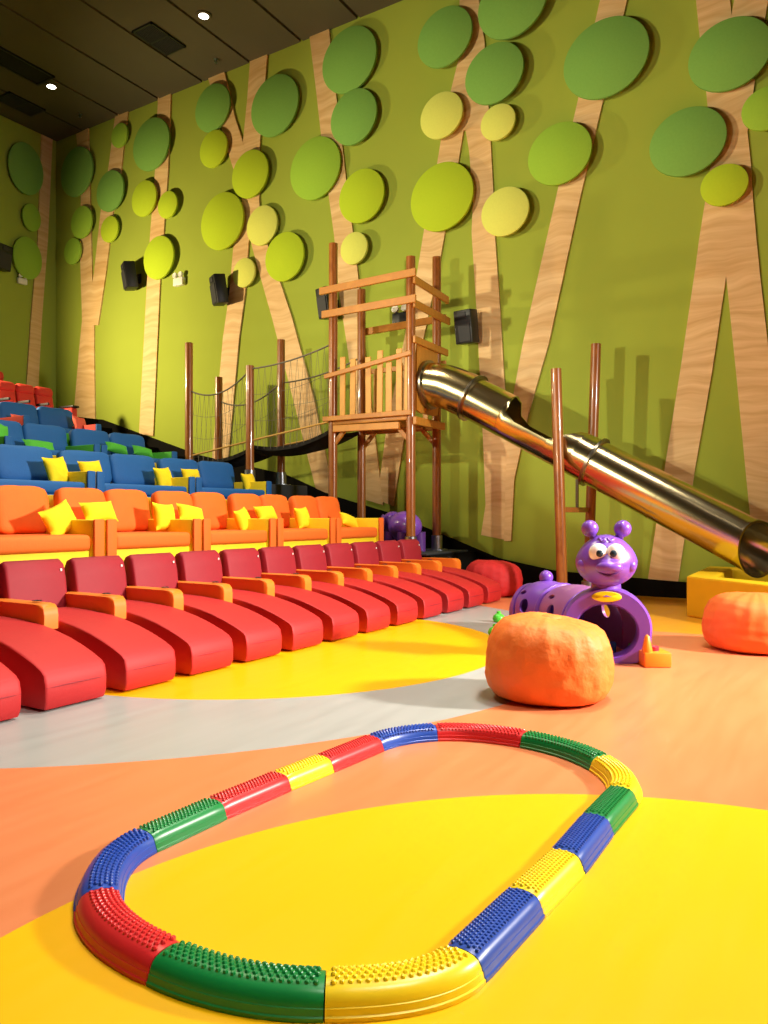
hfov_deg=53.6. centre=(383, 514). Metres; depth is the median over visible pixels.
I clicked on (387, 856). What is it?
floor
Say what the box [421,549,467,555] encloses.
base plate
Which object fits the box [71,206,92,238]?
disc
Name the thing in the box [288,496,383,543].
sofa
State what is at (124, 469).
cushion
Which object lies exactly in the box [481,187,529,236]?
disc
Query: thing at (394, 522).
toy
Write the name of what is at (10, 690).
recliner
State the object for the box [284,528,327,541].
seat cushion
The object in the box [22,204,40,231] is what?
disc
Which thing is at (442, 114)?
disc
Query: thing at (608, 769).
track piece
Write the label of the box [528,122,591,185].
disc
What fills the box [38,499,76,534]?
throw pillow
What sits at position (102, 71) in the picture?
ceiling
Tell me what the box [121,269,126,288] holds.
grille
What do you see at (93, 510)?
throw pillow
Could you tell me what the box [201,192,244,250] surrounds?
disc
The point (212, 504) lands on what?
cushion
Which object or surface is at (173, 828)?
track piece
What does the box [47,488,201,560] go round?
sofa
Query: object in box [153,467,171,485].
throw pillow
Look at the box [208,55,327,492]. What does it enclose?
cutout
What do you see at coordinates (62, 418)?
cushion
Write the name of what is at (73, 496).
cushion
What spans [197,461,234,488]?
cushion
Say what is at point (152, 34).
ceiling vent
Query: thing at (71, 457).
cushion
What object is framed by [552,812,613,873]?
track piece
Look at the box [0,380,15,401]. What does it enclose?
seat
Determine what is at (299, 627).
recliner
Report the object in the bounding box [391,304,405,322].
emergency light
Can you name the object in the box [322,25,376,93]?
disc
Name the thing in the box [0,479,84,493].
seat cushion
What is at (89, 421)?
step
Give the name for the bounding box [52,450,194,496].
sofa
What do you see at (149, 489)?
seat cushion
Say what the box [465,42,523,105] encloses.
disc
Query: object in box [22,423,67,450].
cushion
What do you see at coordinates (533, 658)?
bean bag
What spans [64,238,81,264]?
disc
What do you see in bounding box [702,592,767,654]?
bean bag
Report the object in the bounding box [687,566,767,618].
foam box
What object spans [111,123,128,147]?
disc
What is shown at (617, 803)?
track piece
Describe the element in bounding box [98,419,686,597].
baseboard
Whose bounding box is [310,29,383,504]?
cutout
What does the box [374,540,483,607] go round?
recliner
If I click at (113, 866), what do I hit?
track piece
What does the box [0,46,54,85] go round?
ceiling vent
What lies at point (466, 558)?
step
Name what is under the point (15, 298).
wall
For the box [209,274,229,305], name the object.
wall speaker
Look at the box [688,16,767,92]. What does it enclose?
disc
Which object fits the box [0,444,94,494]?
sofa
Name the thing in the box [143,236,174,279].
disc
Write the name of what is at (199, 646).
recliner
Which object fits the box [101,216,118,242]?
disc
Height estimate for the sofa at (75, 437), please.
0.743 m
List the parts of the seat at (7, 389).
armrest, backrest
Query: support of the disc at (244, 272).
attached to the wall at (627, 285)
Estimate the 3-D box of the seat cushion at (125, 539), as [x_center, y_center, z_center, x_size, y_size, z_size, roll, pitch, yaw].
[-2.245,0.219,6.725,0.665,0.128,0.832,0,0,32]
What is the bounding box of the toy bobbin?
[493,611,503,621]
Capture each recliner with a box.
[0,559,175,690]
[0,598,105,709]
[0,662,20,720]
[64,555,232,674]
[124,552,281,660]
[175,550,322,649]
[219,548,358,640]
[258,546,389,631]
[292,544,417,624]
[323,543,441,617]
[350,541,463,612]
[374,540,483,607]
[397,539,500,602]
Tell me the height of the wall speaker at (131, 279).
0.491 m
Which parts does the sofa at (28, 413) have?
arm, arm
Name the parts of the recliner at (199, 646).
armrest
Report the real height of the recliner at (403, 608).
0.694 m
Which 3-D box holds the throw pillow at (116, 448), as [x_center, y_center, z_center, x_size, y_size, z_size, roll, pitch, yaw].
[-3.842,-0.957,10.953,0.148,0.188,0.385,0,0,32]
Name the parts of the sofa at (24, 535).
arm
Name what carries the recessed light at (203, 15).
in the ceiling
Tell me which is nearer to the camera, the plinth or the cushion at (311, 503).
the cushion at (311, 503)
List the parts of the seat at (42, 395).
armrest, backrest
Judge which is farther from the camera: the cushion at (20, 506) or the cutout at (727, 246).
the cutout at (727, 246)
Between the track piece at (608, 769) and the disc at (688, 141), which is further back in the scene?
the disc at (688, 141)
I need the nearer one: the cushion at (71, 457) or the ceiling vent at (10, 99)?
the cushion at (71, 457)
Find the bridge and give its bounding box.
[185,339,357,484]
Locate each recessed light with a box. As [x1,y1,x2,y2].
[44,82,58,90]
[196,10,211,20]
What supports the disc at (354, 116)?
attached to the wall at (627, 285)
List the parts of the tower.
post, post, rail, rail, rail, rail, rail, post, tube panel, rail, rail, rail, post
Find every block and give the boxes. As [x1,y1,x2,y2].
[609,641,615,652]
[637,635,670,667]
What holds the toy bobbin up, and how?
on the floor
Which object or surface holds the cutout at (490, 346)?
attached to the wall at (627, 285)
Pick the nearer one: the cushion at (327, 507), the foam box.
the foam box
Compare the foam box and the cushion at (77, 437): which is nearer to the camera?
the foam box
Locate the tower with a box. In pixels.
[319,242,449,552]
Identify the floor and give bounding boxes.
[0,596,767,1023]
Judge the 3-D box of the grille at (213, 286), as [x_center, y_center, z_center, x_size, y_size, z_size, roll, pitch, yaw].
[-2.864,-3.713,12.774,0.063,0.312,0.240,0,0,-30]
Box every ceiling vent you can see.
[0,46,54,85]
[0,91,45,116]
[132,21,185,55]
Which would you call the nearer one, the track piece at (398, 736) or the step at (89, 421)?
the track piece at (398, 736)
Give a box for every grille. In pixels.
[0,250,11,270]
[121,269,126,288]
[210,283,216,304]
[316,295,326,317]
[455,319,470,342]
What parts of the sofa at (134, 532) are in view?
frame, arm, arm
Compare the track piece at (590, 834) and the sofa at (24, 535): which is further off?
the sofa at (24, 535)
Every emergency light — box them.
[17,273,26,284]
[172,271,185,286]
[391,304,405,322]
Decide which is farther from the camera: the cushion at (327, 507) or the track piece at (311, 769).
the cushion at (327, 507)
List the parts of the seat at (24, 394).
armrest, backrest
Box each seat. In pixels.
[0,371,3,380]
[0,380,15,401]
[15,383,39,408]
[34,386,53,407]
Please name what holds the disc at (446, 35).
attached to the wall at (627, 285)
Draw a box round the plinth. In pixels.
[272,484,306,500]
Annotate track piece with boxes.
[73,828,156,910]
[74,887,179,984]
[138,798,226,852]
[146,940,325,1022]
[210,771,291,818]
[275,754,333,790]
[318,735,383,772]
[325,945,485,1022]
[370,723,437,750]
[435,722,526,747]
[448,887,544,982]
[510,848,584,916]
[520,730,606,770]
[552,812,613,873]
[583,785,638,834]
[589,755,642,804]
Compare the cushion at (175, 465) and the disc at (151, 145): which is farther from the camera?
the disc at (151, 145)
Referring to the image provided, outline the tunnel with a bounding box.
[509,520,651,663]
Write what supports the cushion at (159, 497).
on the sofa at (219, 532)
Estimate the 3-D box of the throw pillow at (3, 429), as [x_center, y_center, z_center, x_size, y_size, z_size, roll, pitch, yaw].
[-4.714,-0.958,9.341,0.206,0.456,0.326,0,0,32]
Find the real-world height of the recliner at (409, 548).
0.694 m
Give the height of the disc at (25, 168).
0.992 m
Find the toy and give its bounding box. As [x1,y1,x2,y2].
[381,511,425,551]
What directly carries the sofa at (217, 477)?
on the tier
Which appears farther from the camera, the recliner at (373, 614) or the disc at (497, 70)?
the disc at (497, 70)
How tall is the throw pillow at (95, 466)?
0.215 m
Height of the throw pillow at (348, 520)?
0.239 m
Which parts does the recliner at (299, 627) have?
armrest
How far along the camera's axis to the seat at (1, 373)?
13.80 m
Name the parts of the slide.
support post, support post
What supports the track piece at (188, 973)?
on the floor
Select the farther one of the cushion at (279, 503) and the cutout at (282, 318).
the cutout at (282, 318)
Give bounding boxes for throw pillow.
[0,424,7,435]
[22,439,53,449]
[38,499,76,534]
[42,457,68,481]
[72,415,85,428]
[77,460,102,471]
[78,501,117,520]
[105,442,127,454]
[132,445,153,457]
[152,502,174,529]
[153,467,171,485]
[176,503,203,518]
[181,469,199,476]
[233,507,250,529]
[241,473,254,488]
[254,506,276,518]
[294,507,309,527]
[339,512,357,526]
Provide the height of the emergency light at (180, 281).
0.238 m
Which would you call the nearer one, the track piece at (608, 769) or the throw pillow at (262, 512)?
the track piece at (608, 769)
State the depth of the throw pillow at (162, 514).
7.01 m
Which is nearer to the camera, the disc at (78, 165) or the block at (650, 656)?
the block at (650, 656)
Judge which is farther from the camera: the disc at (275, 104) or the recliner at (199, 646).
the disc at (275, 104)
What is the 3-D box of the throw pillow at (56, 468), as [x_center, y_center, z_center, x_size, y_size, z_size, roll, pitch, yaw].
[-3.481,-0.468,8.100,0.154,0.333,0.329,0,0,22]
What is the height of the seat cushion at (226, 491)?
0.128 m
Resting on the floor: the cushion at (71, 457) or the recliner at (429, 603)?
the recliner at (429, 603)
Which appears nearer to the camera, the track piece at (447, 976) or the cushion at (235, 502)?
the track piece at (447, 976)
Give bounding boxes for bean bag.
[466,560,522,596]
[485,612,614,706]
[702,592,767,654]
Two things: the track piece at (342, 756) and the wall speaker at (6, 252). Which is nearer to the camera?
the track piece at (342, 756)
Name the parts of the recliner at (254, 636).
armrest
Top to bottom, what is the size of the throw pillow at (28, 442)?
0.183 m
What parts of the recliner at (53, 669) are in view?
armrest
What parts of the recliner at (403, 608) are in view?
armrest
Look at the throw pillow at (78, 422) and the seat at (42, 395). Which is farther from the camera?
the seat at (42, 395)
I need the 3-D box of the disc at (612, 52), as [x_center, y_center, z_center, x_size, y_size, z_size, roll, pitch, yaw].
[2.800,-5.716,9.572,1.064,0.987,0.149,0,0,32]
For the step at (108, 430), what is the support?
on the step
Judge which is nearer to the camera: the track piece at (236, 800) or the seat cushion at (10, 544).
the track piece at (236, 800)
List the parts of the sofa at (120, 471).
arm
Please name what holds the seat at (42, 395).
on the tier
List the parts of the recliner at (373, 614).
armrest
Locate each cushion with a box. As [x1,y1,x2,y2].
[0,402,38,423]
[0,420,23,445]
[0,444,52,480]
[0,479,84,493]
[0,485,48,534]
[0,534,89,554]
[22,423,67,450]
[37,406,73,428]
[50,450,58,454]
[53,488,105,519]
[56,450,111,482]
[69,429,110,454]
[103,489,150,531]
[105,483,186,495]
[108,453,154,484]
[109,432,144,454]
[117,531,189,548]
[151,491,192,518]
[156,458,198,477]
[190,492,228,529]
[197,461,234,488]
[202,487,264,497]
[211,530,266,544]
[227,493,261,518]
[259,494,290,527]
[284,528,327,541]
[288,496,318,517]
[315,496,340,517]
[342,527,376,538]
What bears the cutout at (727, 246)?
attached to the wall at (627, 285)
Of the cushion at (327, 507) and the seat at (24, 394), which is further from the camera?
the seat at (24, 394)
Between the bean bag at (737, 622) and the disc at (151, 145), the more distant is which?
the disc at (151, 145)
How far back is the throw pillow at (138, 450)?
11.28 m
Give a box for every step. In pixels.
[79,417,97,424]
[101,427,111,432]
[145,447,157,452]
[422,551,475,569]
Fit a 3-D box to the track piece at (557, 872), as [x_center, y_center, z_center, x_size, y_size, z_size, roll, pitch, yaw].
[0.430,0.968,2.034,0.123,0.062,0.273,0,0,35]
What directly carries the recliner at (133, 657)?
on the floor
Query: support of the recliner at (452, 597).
on the floor
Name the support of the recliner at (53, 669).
on the floor
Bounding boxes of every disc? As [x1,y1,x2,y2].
[7,142,42,194]
[12,237,41,279]
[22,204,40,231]
[61,146,93,196]
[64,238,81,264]
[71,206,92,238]
[97,170,124,211]
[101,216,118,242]
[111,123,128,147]
[132,180,157,216]
[133,117,169,171]
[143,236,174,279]
[158,191,177,218]
[195,83,230,132]
[200,130,227,167]
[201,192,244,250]
[232,149,268,198]
[233,258,255,287]
[247,205,277,245]
[251,74,299,136]
[265,232,304,281]
[290,136,340,200]
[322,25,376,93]
[331,88,377,145]
[339,168,384,223]
[341,232,367,264]
[411,162,473,231]
[418,5,472,68]
[420,91,463,139]
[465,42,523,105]
[478,0,546,40]
[481,103,515,140]
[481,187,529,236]
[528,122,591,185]
[564,16,649,99]
[649,106,726,176]
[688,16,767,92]
[700,164,748,206]
[741,86,767,131]
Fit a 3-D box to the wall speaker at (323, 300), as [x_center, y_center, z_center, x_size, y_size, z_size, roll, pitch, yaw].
[-0.840,-3.246,11.682,0.370,0.481,0.260,0,0,-41]
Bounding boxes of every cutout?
[26,134,52,386]
[74,111,128,418]
[139,94,171,435]
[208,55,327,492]
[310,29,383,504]
[380,0,507,539]
[504,0,627,540]
[648,0,767,581]
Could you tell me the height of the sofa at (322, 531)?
0.741 m
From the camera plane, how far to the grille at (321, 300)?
11.58 m
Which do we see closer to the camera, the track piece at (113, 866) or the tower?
the track piece at (113, 866)
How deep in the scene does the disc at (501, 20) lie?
10.18 m
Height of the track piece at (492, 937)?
0.062 m
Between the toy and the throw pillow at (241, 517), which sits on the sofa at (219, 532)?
the throw pillow at (241, 517)
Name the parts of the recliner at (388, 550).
armrest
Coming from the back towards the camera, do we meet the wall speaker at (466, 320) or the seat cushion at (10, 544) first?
the wall speaker at (466, 320)
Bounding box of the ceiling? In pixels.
[0,0,401,140]
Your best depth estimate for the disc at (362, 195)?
11.45 m
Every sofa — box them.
[0,402,100,432]
[0,420,99,454]
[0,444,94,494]
[0,485,103,566]
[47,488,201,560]
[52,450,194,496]
[66,429,176,462]
[147,491,275,552]
[155,458,271,498]
[225,493,335,547]
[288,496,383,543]
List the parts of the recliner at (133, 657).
armrest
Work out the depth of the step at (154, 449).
13.77 m
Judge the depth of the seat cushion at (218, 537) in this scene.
7.47 m
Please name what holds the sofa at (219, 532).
on the tier
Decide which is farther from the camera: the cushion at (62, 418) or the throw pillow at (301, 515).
the cushion at (62, 418)
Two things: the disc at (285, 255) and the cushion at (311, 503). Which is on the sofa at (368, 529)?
the cushion at (311, 503)
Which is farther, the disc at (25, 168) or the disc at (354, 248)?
the disc at (25, 168)
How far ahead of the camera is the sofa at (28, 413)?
12.08 m
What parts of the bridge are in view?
post, post, post, post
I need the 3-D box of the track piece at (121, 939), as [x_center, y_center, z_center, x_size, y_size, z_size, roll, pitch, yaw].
[-0.612,0.968,1.786,0.146,0.063,0.391,0,0,-44]
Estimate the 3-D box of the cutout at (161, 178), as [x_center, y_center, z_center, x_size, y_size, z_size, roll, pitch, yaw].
[-4.183,-4.564,13.921,0.841,6.235,0.029,0,0,32]
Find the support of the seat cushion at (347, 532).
on the sofa at (368, 529)
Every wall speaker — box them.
[0,243,12,271]
[121,261,140,290]
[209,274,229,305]
[315,286,338,319]
[453,308,479,344]
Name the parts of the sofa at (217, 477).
arm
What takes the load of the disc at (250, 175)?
attached to the wall at (627, 285)
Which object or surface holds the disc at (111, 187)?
attached to the wall at (627, 285)
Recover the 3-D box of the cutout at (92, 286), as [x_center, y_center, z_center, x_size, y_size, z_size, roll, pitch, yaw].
[-5.482,-4.735,14.718,1.632,5.856,0.029,0,0,32]
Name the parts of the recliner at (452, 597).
armrest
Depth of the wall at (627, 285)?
10.64 m
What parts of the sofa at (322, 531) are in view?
arm, arm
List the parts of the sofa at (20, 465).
arm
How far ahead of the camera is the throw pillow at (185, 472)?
9.74 m
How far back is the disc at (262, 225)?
12.49 m
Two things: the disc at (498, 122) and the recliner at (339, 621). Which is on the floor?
the recliner at (339, 621)
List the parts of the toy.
leg, leg, leg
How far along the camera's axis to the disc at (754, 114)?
8.59 m
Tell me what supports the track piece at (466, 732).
on the floor
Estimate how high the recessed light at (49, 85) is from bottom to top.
0.020 m
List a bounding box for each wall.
[0,115,55,407]
[56,0,767,581]
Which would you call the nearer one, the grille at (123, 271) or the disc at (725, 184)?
the disc at (725, 184)
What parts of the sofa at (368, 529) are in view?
arm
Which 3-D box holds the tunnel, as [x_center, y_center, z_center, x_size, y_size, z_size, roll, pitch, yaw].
[1.481,0.518,5.863,0.715,0.966,1.748,0,0,-9]
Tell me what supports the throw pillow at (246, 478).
on the sofa at (217, 477)
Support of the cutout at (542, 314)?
attached to the wall at (627, 285)
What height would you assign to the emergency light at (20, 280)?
0.190 m
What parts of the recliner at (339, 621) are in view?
armrest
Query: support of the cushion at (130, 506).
on the sofa at (134, 532)
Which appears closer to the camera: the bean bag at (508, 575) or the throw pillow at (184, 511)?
the throw pillow at (184, 511)
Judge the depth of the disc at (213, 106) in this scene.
13.06 m
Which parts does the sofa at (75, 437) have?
frame, arm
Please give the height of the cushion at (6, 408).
0.405 m
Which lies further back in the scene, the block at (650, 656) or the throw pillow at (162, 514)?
the throw pillow at (162, 514)
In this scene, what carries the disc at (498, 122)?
attached to the wall at (627, 285)
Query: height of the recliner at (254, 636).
0.694 m
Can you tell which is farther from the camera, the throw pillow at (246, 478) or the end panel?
the end panel
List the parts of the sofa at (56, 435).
arm, arm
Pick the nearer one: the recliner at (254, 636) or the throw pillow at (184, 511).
the recliner at (254, 636)
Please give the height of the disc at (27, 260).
0.818 m
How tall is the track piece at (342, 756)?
0.062 m
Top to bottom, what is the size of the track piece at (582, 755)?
0.063 m
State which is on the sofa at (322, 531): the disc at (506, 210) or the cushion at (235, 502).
the cushion at (235, 502)
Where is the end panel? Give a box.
[59,405,78,416]
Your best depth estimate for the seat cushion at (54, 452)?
9.64 m
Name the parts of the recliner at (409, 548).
armrest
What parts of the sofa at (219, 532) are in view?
frame, arm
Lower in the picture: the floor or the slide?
the floor
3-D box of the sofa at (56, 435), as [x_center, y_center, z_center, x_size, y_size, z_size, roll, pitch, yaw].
[-4.545,-0.852,9.869,0.921,0.743,1.356,0,0,32]
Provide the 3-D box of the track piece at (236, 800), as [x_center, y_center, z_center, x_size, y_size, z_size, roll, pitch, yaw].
[-0.473,0.968,2.661,0.123,0.062,0.315,0,0,35]
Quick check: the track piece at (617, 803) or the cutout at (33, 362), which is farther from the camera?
the cutout at (33, 362)
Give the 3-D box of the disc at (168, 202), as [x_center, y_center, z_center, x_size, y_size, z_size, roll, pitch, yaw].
[-3.854,-5.558,13.670,0.483,0.483,0.114,0,0,32]
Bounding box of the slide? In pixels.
[417,343,767,586]
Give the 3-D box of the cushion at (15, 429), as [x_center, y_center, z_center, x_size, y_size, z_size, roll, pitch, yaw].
[-4.912,-1.020,9.713,0.196,0.405,0.642,0,0,32]
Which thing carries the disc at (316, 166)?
attached to the wall at (627, 285)
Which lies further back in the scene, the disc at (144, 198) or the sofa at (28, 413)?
the disc at (144, 198)
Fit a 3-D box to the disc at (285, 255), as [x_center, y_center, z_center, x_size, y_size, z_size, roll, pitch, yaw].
[-1.581,-4.157,12.283,0.788,0.788,0.104,0,0,32]
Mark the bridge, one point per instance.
(253, 453)
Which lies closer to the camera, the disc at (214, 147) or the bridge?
the bridge
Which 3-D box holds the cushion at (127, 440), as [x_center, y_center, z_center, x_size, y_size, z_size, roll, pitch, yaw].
[-3.859,-1.020,11.437,0.201,0.406,0.642,0,0,32]
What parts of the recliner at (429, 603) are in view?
armrest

